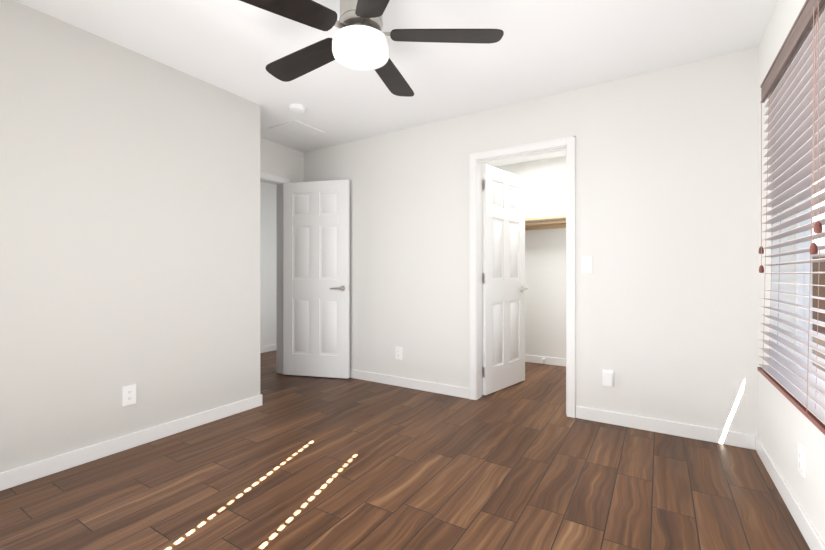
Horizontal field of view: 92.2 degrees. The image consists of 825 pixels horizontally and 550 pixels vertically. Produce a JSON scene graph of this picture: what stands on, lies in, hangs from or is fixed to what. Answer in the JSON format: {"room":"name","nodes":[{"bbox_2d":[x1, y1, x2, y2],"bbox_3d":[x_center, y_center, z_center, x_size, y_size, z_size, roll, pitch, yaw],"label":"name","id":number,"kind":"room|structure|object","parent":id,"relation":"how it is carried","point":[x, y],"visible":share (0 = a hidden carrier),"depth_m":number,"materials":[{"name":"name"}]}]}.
{"room":"empty bedroom","nodes":[
{"label":"empty bedroom","id":0,"kind":"room"},
{"bbox_2d":[0,0,347,472],"bbox_3d":[-1.937,-0.160,2.802,0.780,2.440,3.570,0,0,32],"label":"wall","id":1,"kind":"structure","parent":0,"point":[138,222],"depth_m":2.39,"materials":[{"name":"white paint"}]},
{"bbox_2d":[122,384,135,405],"bbox_3d":[-1.729,0.734,2.425,0.011,0.118,0.072,0,0,32],"label":"outlet","id":2,"kind":"object","parent":1,"relation":"attached to","point":[128,394],"visible":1,"depth_m":2.42,"materials":[{"name":"white plastic"}]},
{"bbox_2d":[0,394,261,490],"bbox_3d":[-1.889,1.016,2.164,0.015,0.088,2.518,0,0,32],"label":"baseboard","id":3,"kind":"structure","parent":1,"relation":"attached to","point":[41,469],"depth_m":2.36,"materials":[{"name":"white paint"}]},
{"bbox_2d":[260,344,276,352],"bbox_3d":[-2.606,1.016,4.508,0.012,0.088,3.700,0,0,32],"label":"baseboard","id":4,"kind":"structure","parent":1,"relation":"attached to","point":[272,347],"depth_m":5.49,"materials":[{"name":"white paint"}]},
{"bbox_2d":[260,172,289,373],"bbox_3d":[-1.611,0.013,3.951,0.150,2.093,0.866,0,0,32],"label":"door frame","id":5,"kind":"structure","parent":1,"relation":"attached to","point":[264,177],"depth_m":4.27,"materials":[{"name":"white paint"}]},
{"bbox_2d":[283,179,349,378],"bbox_3d":[-1.008,0.040,4.127,0.747,2.020,0.147,0,0,13],"label":"entry door","id":6,"kind":"structure","parent":1,"relation":"in","point":[316,278],"depth_m":4.11,"materials":[{"name":"white paint"}]},
{"bbox_2d":[14,0,777,166],"bbox_3d":[-0.569,-1.410,2.919,5.380,0.060,5.575,0,0,32],"label":"ceiling","id":7,"kind":"structure","parent":0,"point":[542,48],"depth_m":2.42,"materials":[{"name":"white paint"}]},
{"bbox_2d":[269,120,324,139],"bbox_3d":[-1.098,-1.375,3.781,0.360,0.009,0.360,0,0,32],"label":"ceiling vent","id":8,"kind":"object","parent":7,"relation":"in","point":[296,129],"visible":1,"depth_m":3.77,"materials":[{"name":"white paint"}]},
{"bbox_2d":[289,104,305,113],"bbox_3d":[-0.948,-1.361,3.264,0.136,0.038,0.136,0,0,32],"label":"smoke detector","id":9,"kind":"object","parent":7,"relation":"attached to","point":[297,108],"visible":1,"depth_m":3.23,"materials":[{"name":"white plastic"}]},
{"bbox_2d":[239,0,503,96],"bbox_3d":[-0.271,-1.192,1.887,1.240,0.376,1.278,0,0,32],"label":"fan","id":10,"kind":"object","parent":7,"relation":"hanging from","point":[359,41],"visible":1,"depth_m":1.81,"materials":[{"name":"black wood"}]},
{"bbox_2d":[0,350,809,549],"bbox_3d":[-0.569,1.090,2.919,5.380,0.060,5.575,0,0,32],"label":"floor","id":11,"kind":"structure","parent":0,"point":[295,462],"depth_m":2.01,"materials":[{"name":"brown wood"}]},
{"bbox_2d":[348,48,755,434],"bbox_3d":[0.483,-0.160,3.472,4.180,2.440,0.125,0,0,32],"label":"wall","id":12,"kind":"structure","parent":0,"point":[665,159],"depth_m":2.84,"materials":[{"name":"white paint"}]},
{"bbox_2d":[395,347,401,359],"bbox_3d":[-0.131,0.745,3.786,0.072,0.118,0.011,0,0,32],"label":"electrical outlet","id":13,"kind":"object","parent":12,"relation":"attached to","point":[398,352],"visible":1,"depth_m":3.78,"materials":[{"name":"white plastic"}]},
{"bbox_2d":[350,369,468,398],"bbox_3d":[-0.369,1.016,3.931,2.019,0.088,0.015,0,0,32],"label":"baseboard","id":14,"kind":"structure","parent":12,"relation":"attached to","point":[445,389],"depth_m":3.70,"materials":[{"name":"white paint"}]},
{"bbox_2d":[482,164,527,394],"bbox_3d":[0.865,0.040,3.722,0.147,2.020,0.717,0,0,44],"label":"closet door","id":15,"kind":"structure","parent":12,"relation":"in","point":[503,279],"depth_m":3.68,"materials":[{"name":"white paint"}]},
{"bbox_2d":[469,136,574,417],"bbox_3d":[0.884,0.013,3.226,0.846,2.093,0.151,0,0,32],"label":"door frame","id":16,"kind":"structure","parent":12,"relation":"attached to","point":[479,159],"depth_m":3.27,"materials":[{"name":"white paint"}]},
{"bbox_2d":[525,215,565,229],"bbox_3d":[1.501,-0.597,4.587,1.900,0.103,0.325,0,0,32],"label":"closet shelf","id":17,"kind":"object","parent":12,"relation":"attached to","point":[548,222],"visible":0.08,"depth_m":4.58,"materials":[{"name":"brown paint"}]},
{"bbox_2d":[525,355,565,366],"bbox_3d":[1.584,1.016,4.720,1.900,0.088,0.012,0,0,32],"label":"baseboard","id":18,"kind":"structure","parent":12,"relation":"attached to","point":[528,358],"depth_m":4.71,"materials":[{"name":"white paint"}]},
{"bbox_2d":[582,257,591,272],"bbox_3d":[1.277,-0.073,2.907,0.072,0.118,0.015,0,0,32],"label":"light switch","id":19,"kind":"object","parent":12,"relation":"attached to","point":[586,264],"visible":1,"depth_m":2.90,"materials":[{"name":"white plastic"}]},
{"bbox_2d":[602,369,613,386],"bbox_3d":[1.388,0.737,2.823,0.072,0.118,0.040,0,0,32],"label":"electrical outlet","id":20,"kind":"object","parent":12,"relation":"attached to","point":[608,378],"visible":1,"depth_m":2.81,"materials":[{"name":"white plastic"}]},
{"bbox_2d":[576,406,751,448],"bbox_3d":[1.636,1.016,2.685,0.999,0.088,0.012,0,0,32],"label":"baseboard","id":21,"kind":"structure","parent":12,"relation":"attached to","point":[732,438],"depth_m":2.64,"materials":[{"name":"white paint"}]},
{"bbox_2d":[756,0,824,544],"bbox_3d":[1.213,-0.160,0.842,0.160,2.440,3.570,0,0,32],"label":"wall","id":22,"kind":"structure","parent":0,"point":[780,426],"depth_m":2.08,"materials":[{"name":"white paint"}]},
{"bbox_2d":[752,435,824,549],"bbox_3d":[1.136,1.016,0.883,0.015,0.088,3.600,0,0,32],"label":"baseboard","id":23,"kind":"structure","parent":22,"relation":"attached to","point":[810,535],"depth_m":1.77,"materials":[{"name":"white paint"}]},
{"bbox_2d":[757,0,824,434],"bbox_3d":[1.446,-0.257,1.403,0.093,1.537,1.704,0,0,32],"label":"window blind","id":24,"kind":"object","parent":22,"relation":"attached to","point":[793,87],"visible":1,"depth_m":1.63,"materials":[{"name":"white plastic"}]},
{"bbox_2d":[798,443,805,478],"bbox_3d":[1.615,0.770,1.649,0.011,0.118,0.072,0,0,32],"label":"outlet","id":25,"kind":"object","parent":22,"relation":"attached to","point":[801,460],"visible":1,"depth_m":1.64,"materials":[{"name":"white plastic"}]},
{"bbox_2d":[795,177,824,396],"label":"window","id":26,"kind":"structure","parent":22,"relation":"in","point":[802,279],"depth_m":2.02,"materials":[{"name":"white glass"}]}
]}

